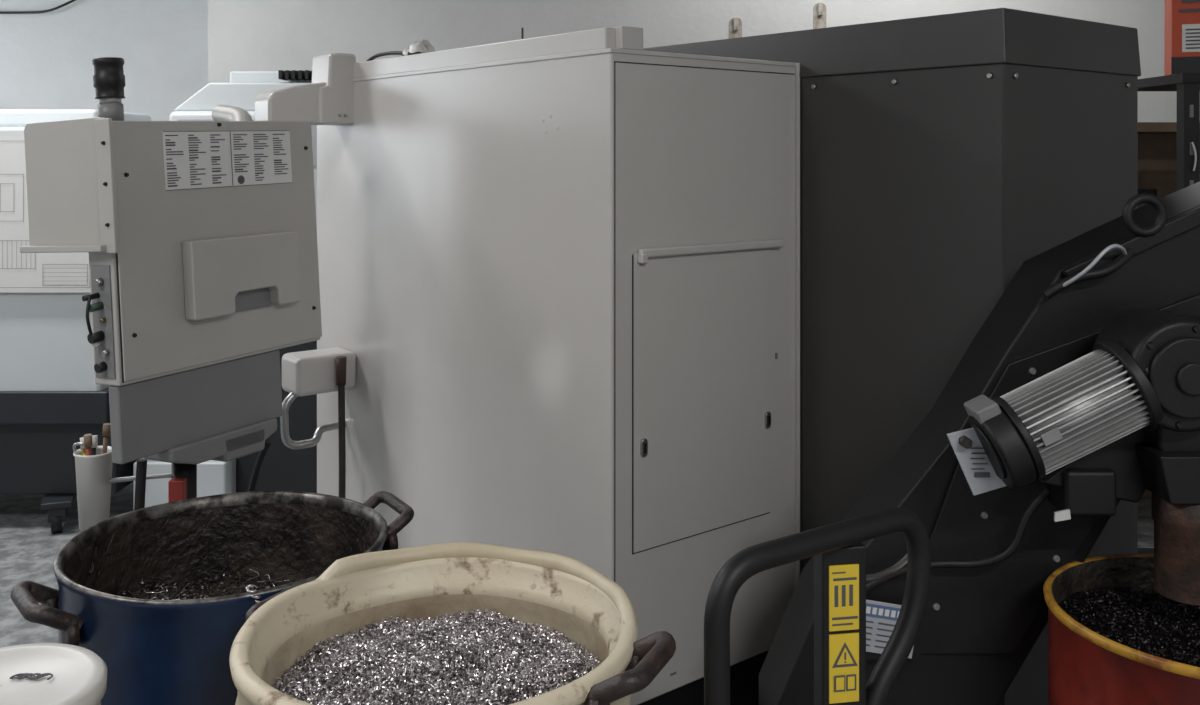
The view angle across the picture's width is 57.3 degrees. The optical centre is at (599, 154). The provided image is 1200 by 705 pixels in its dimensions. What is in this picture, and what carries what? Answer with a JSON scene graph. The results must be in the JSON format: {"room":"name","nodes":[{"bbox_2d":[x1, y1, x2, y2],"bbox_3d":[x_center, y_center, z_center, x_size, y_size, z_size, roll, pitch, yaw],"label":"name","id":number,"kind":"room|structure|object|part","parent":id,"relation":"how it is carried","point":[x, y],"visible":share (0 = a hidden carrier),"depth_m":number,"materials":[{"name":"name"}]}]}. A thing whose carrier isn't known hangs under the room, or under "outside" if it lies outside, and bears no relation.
{"room":"metal workshop","nodes":[
{"label":"metal workshop","id":0,"kind":"room"},
{"bbox_2d":[0,0,207,120],"bbox_3d":[-3.570,-0.150,7.275,2.860,3.500,0.150,0,0,0],"label":"wall back recess","id":1,"kind":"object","parent":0,"point":[46,58],"depth_m":7.20,"materials":[{"name":"white paint"}]},
{"bbox_2d":[0,482,1153,647],"bbox_3d":[-0.400,1.650,2.350,9.200,0.100,9.700,0,0,0],"label":"floor","id":2,"kind":"structure","parent":0,"point":[29,549],"depth_m":4.54,"materials":[{"name":"concrete"}]},
{"bbox_2d":[0,643,107,704],"bbox_3d":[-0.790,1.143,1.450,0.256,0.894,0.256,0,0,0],"label":"lid","id":3,"kind":"object","parent":2,"relation":"on","point":[35,673],"visible":1,"depth_m":1.48,"materials":[{"name":"plastic"}]},
{"bbox_2d":[0,109,150,532],"bbox_3d":[-2.840,0.700,5.047,1.520,1.800,0.906,0,0,0],"label":"white lathe","id":4,"kind":"object","parent":2,"relation":"on","point":[50,396],"visible":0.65,"depth_m":4.66,"materials":[{"name":"paint"}]},
{"bbox_2d":[0,136,90,292],"bbox_3d":[-2.480,0.250,4.636,0.700,0.660,0.006,0,0,0],"label":"drawing","id":5,"kind":"object","parent":4,"relation":"attached to","point":[68,272],"visible":0.57,"depth_m":4.63,"materials":[{"name":"paper"}]},
{"bbox_3d":[-2.312,1.472,4.693,0.120,0.025,0.170,0,0,-20],"label":"plate","id":6,"kind":"part","parent":4,"relation":"part of","materials":[{"name":"paint"}]},
{"bbox_3d":[-2.900,-0.160,5.100,1.400,0.080,0.600,0,0,0],"label":"lid","id":7,"kind":"part","parent":4,"relation":"part of","materials":[{"name":"white paint"}]},
{"bbox_2d":[10,491,413,704],"bbox_3d":[-0.638,1.121,1.905,0.594,0.943,0.538,0,0,0],"label":"drum","id":8,"kind":"object","parent":2,"relation":"on","point":[162,594],"visible":0.68,"depth_m":1.98,"materials":[{"name":"metal"}]},
{"bbox_3d":[-0.871,0.709,1.722,0.080,0.054,0.156,0,0,-39],"label":"handle","id":9,"kind":"part","parent":8,"relation":"part of","materials":[{"name":"brown metal"}]},
{"bbox_3d":[-0.402,0.674,2.057,0.072,0.050,0.162,0,0,-32],"label":"handle","id":10,"kind":"part","parent":8,"relation":"part of","materials":[{"name":"brown metal"}]},
{"bbox_2d":[133,70,316,510],"bbox_3d":[-1.485,0.605,5.225,1.070,1.990,0.950,0,0,0],"label":"machine","id":11,"kind":"object","parent":2,"relation":"on","point":[283,468],"visible":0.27,"depth_m":4.90,"materials":[{"name":"paint"}]},
{"bbox_3d":[-1.500,-0.055,4.949,0.800,0.210,0.007,0,0,0],"label":"glass","id":12,"kind":"part","parent":11,"relation":"part of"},
{"bbox_2d":[229,542,675,704],"bbox_3d":[-0.220,1.111,1.518,0.553,0.968,0.541,0,0,-19],"label":"drum","id":13,"kind":"object","parent":2,"relation":"on","point":[457,623],"visible":1,"depth_m":1.59,"materials":[{"name":"plastic"}]},
{"bbox_3d":[-0.469,0.685,1.641,0.059,0.052,0.136,0,0,27],"label":"handle","id":14,"kind":"part","parent":13,"relation":"part of","materials":[{"name":"metal"}]},
{"bbox_3d":[0.043,0.654,1.397,0.080,0.054,0.156,0,0,24],"label":"handle","id":15,"kind":"part","parent":13,"relation":"part of","materials":[{"name":"brown metal"}]},
{"bbox_2d":[255,26,799,704],"bbox_3d":[-0.330,0.615,3.339,0.949,1.970,1.644,0,0,-39],"label":"tall cabinet","id":16,"kind":"object","parent":2,"relation":"on","point":[559,274],"visible":0.91,"depth_m":2.90,"materials":[{"name":"white metal"}]},
{"bbox_3d":[-1.003,-0.169,3.577,0.205,0.138,0.125,0,0,-39],"label":"arm","id":17,"kind":"part","parent":16,"relation":"part of","materials":[{"name":"beige paint"}]},
{"bbox_3d":[-0.396,-0.279,3.198,0.100,0.053,1.420,0,0,-39],"label":"rail","id":18,"kind":"part","parent":16,"relation":"part of","materials":[{"name":"white metal"}]},
{"bbox_3d":[0.068,-0.281,2.651,0.070,0.055,0.034,0,0,-39],"label":"rail","id":19,"kind":"part","parent":16,"relation":"part of","materials":[{"name":"white metal"}]},
{"bbox_3d":[0.268,0.596,2.793,0.482,0.722,0.005,0,0,-39],"label":"access door","id":20,"kind":"part","parent":16,"relation":"part of","materials":[{"name":"beige paint"}]},
{"bbox_3d":[0.293,0.237,2.800,0.510,0.022,0.018,0,0,-39],"label":"drip rail","id":21,"kind":"part","parent":16,"relation":"part of","materials":[{"name":"grey metal"}]},
{"bbox_2d":[704,508,930,704],"bbox_3d":[0.370,1.081,1.836,0.500,1.038,0.629,0,0,0],"label":"handle","id":22,"kind":"object","parent":2,"relation":"on","point":[837,549],"visible":1,"depth_m":1.69,"materials":[{"name":"black metal"}]},
{"bbox_2d":[832,572,857,625],"bbox_3d":[0.377,0.683,1.692,0.042,0.083,0.001,0,0,-10],"label":"print","id":23,"kind":"object","parent":22,"relation":"on","point":[851,578],"depth_m":1.69},
{"bbox_3d":[0.460,0.678,1.790,0.161,0.026,0.013,0,0,-40],"label":"release rod","id":24,"kind":"part","parent":22,"relation":"part of","materials":[{"name":"metal"}]},
{"bbox_2d":[643,8,1140,704],"bbox_3d":[0.467,0.629,3.639,0.676,1.942,2.308,0,0,-39],"label":"enclosure","id":25,"kind":"object","parent":2,"relation":"on","point":[941,155],"visible":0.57,"depth_m":2.77,"materials":[{"name":"grey paint"}]},
{"bbox_2d":[643,8,1140,77],"bbox_3d":[0.467,-0.277,3.639,0.676,0.130,2.308,0,0,-39],"label":"hood","id":26,"kind":"object","parent":25,"relation":"attached to","point":[997,39],"depth_m":2.76,"materials":[{"name":"grey paint"}]},
{"bbox_3d":[0.945,0.635,2.548,0.033,1.690,0.003,0,0,-39],"label":"corner trim","id":27,"kind":"part","parent":25,"relation":"part of","materials":[{"name":"grey paint"}]},
{"bbox_2d":[759,181,1199,704],"bbox_3d":[0.930,0.801,2.252,1.140,1.599,0.495,0,0,0],"label":"conveyor","id":28,"kind":"object","parent":2,"relation":"on","point":[1077,396],"visible":0.94,"depth_m":2.29,"materials":[{"name":"black metal"}]},
{"bbox_3d":[0.576,0.974,2.264,0.150,0.105,0.004,9,0,0],"label":"maker plate","id":29,"kind":"part","parent":28,"relation":"part of","materials":[{"name":"white paper"}]},
{"bbox_3d":[0.729,0.589,2.118,0.121,0.134,0.006,0,0,0],"label":"motor plate","id":30,"kind":"part","parent":28,"relation":"part of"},
{"bbox_2d":[969,448,989,476],"bbox_3d":[0.730,0.591,2.113,0.040,0.058,0.001,0,0,0],"label":"print","id":31,"kind":"object","parent":28,"relation":"attached to","point":[976,474],"depth_m":2.11},
{"bbox_3d":[1.050,0.620,2.294,0.899,0.839,0.012,0,0,0],"label":"plate","id":32,"kind":"part","parent":28,"relation":"part of","materials":[{"name":"black metal"}]},
{"bbox_2d":[1043,554,1199,704],"bbox_3d":[1.140,1.220,2.060,0.574,0.743,0.573,0,0,-6],"label":"drum","id":33,"kind":"object","parent":2,"relation":"on","point":[1113,639],"visible":0.94,"depth_m":2.06,"materials":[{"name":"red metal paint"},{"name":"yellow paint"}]},
{"bbox_2d":[1138,122,1176,495],"bbox_3d":[2.600,0.730,4.950,1.200,1.740,0.500,0,0,0],"label":"workbench","id":34,"kind":"object","parent":2,"relation":"on","point":[1157,141],"visible":0.02,"depth_m":5.15,"materials":[{"name":"paint"}]},
{"bbox_2d":[1138,73,1199,553],"bbox_3d":[2.305,0.670,3.724,0.910,1.860,0.493,0,0,0],"label":"storage rack","id":35,"kind":"object","parent":2,"relation":"on","point":[1187,85],"visible":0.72,"depth_m":3.50,"materials":[{"name":"black painted steel"}]},
{"bbox_2d":[1138,548,1153,553],"bbox_3d":[2.305,1.435,3.730,0.910,0.030,0.480,0,0,0],"label":"shelf","id":36,"kind":"object","parent":35,"relation":"attached to","point":[1140,550],"depth_m":3.94,"materials":[{"name":"grey metal"}]},
{"bbox_2d":[1138,73,1199,90],"bbox_3d":[2.305,-0.245,3.730,0.910,0.030,0.480,0,0,0],"label":"shelf","id":37,"kind":"object","parent":35,"relation":"attached to","point":[1174,82],"depth_m":3.59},
{"bbox_2d":[1164,0,1199,75],"bbox_3d":[2.020,-0.444,3.649,0.242,0.360,0.244,0,0,22],"label":"carton","id":38,"kind":"object","parent":35,"relation":"on","point":[1181,17],"visible":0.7,"depth_m":3.57,"materials":[{"name":"red"}]},
{"bbox_3d":[1.885,0.685,3.522,0.050,1.830,0.045,0,0,0],"label":"post","id":39,"kind":"part","parent":35,"relation":"part of","materials":[{"name":"black metal"}]},
{"bbox_3d":[-1.120,1.590,2.960,0.300,0.020,0.300,0,0,0],"label":"column","id":40,"kind":"structure","parent":2,"relation":"on","visible":0},
{"bbox_2d":[171,463,196,498],"bbox_3d":[-1.120,1.200,2.960,0.064,0.800,0.064,0,0,0],"label":"post","id":41,"kind":"object","parent":40,"relation":"on","point":[189,471],"visible":0.02,"depth_m":2.94,"materials":[{"name":"black metal"}]},
{"bbox_2d":[73,423,170,530],"bbox_3d":[-1.268,0.845,2.904,0.243,0.271,0.100,0,0,-3],"label":"cup","id":42,"kind":"object","parent":41,"relation":"attached to","point":[93,462],"visible":0.84,"depth_m":2.87,"materials":[{"name":"white plastic"}]},
{"bbox_2d":[134,459,146,509],"bbox_3d":[-1.179,1.186,2.901,0.026,0.774,0.105,0,0,45],"label":"cable","id":43,"kind":"object","parent":41,"relation":"attached to","point":[141,467],"visible":0.19,"depth_m":2.87,"materials":[{"name":"black rubber"}]},
{"bbox_2d":[20,57,321,463],"bbox_3d":[-1.153,0.296,3.064,0.433,1.081,0.770,0,0,26],"label":"pendant","id":44,"kind":"object","parent":41,"relation":"attached to","point":[199,238],"visible":1,"depth_m":2.87,"materials":[{"name":"beige paint"}]},
{"bbox_3d":[-1.340,0.078,2.768,0.300,0.330,0.012,-3,0,26],"label":"wing plate","id":45,"kind":"part","parent":44,"relation":"part of","materials":[{"name":"beige paint"}]},
{"bbox_3d":[-1.231,0.412,2.723,0.073,0.280,0.004,-3,0,30],"label":"panel","id":46,"kind":"part","parent":44,"relation":"part of","materials":[{"name":"grey paint"}]},
{"bbox_2d":[145,418,276,463],"bbox_3d":[-1.058,0.785,3.006,0.120,0.060,0.360,-3,0,30],"label":"tray","id":47,"kind":"object","parent":44,"relation":"on","point":[228,442],"depth_m":2.96,"materials":[{"name":"grey paint"}]},
{"bbox_3d":[-1.095,-0.085,3.318,0.088,0.148,0.345,0,0,-30],"label":"hinge arm","id":48,"kind":"part","parent":44,"relation":"part of","materials":[{"name":"beige paint"}]},
{"bbox_2d":[182,231,300,320],"bbox_3d":[-0.976,0.324,3.019,0.041,0.208,0.375,-3,0,30],"label":"document tray","id":49,"kind":"object","parent":44,"relation":"on","point":[227,275],"depth_m":2.99,"materials":[{"name":"beige paint"}]},
{"bbox_2d":[248,439,271,491],"bbox_3d":[-1.026,1.190,3.129,0.117,0.751,0.142,0,0,34],"label":"cable","id":50,"kind":"object","parent":44,"relation":"hanging from","point":[256,471],"visible":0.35,"depth_m":3.17,"materials":[{"name":"black rubber"}]},
{"bbox_2d":[168,478,186,502],"bbox_3d":[-1.120,0.955,2.915,0.040,0.190,0.030,0,0,0],"label":"red sleeve","id":51,"kind":"object","parent":41,"relation":"attached to","point":[177,487],"visible":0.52,"depth_m":2.90,"materials":[{"name":"red paint"}]},
{"bbox_2d":[208,0,1176,121],"bbox_3d":[1.030,-0.150,6.600,6.340,3.500,1.200,0,0,0],"label":"wall","id":52,"kind":"structure","parent":0,"point":[244,35],"depth_m":6.00,"materials":[{"name":"paint"}]},
{"bbox_2d":[0,0,75,13],"bbox_3d":[-3.623,-1.004,7.156,0.655,0.165,0.064,0,0,0],"label":"cable","id":53,"kind":"object","parent":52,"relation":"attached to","point":[70,1],"visible":1,"depth_m":7.16,"materials":[{"name":"black rubber"}]},
{"bbox_2d":[729,17,741,38],"bbox_3d":[0.740,-0.670,5.990,0.070,0.160,0.020,0,0,0],"label":"anchor plate","id":54,"kind":"object","parent":52,"relation":"attached to","point":[735,24],"visible":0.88,"depth_m":6.00,"materials":[{"name":"paint"}]},
{"bbox_2d":[813,3,825,28],"bbox_3d":[1.200,-0.750,5.990,0.070,0.160,0.020,0,0,0],"label":"anchor plate","id":55,"kind":"object","parent":52,"relation":"attached to","point":[819,10],"visible":0.87,"depth_m":6.00,"materials":[{"name":"paint"}]}
]}

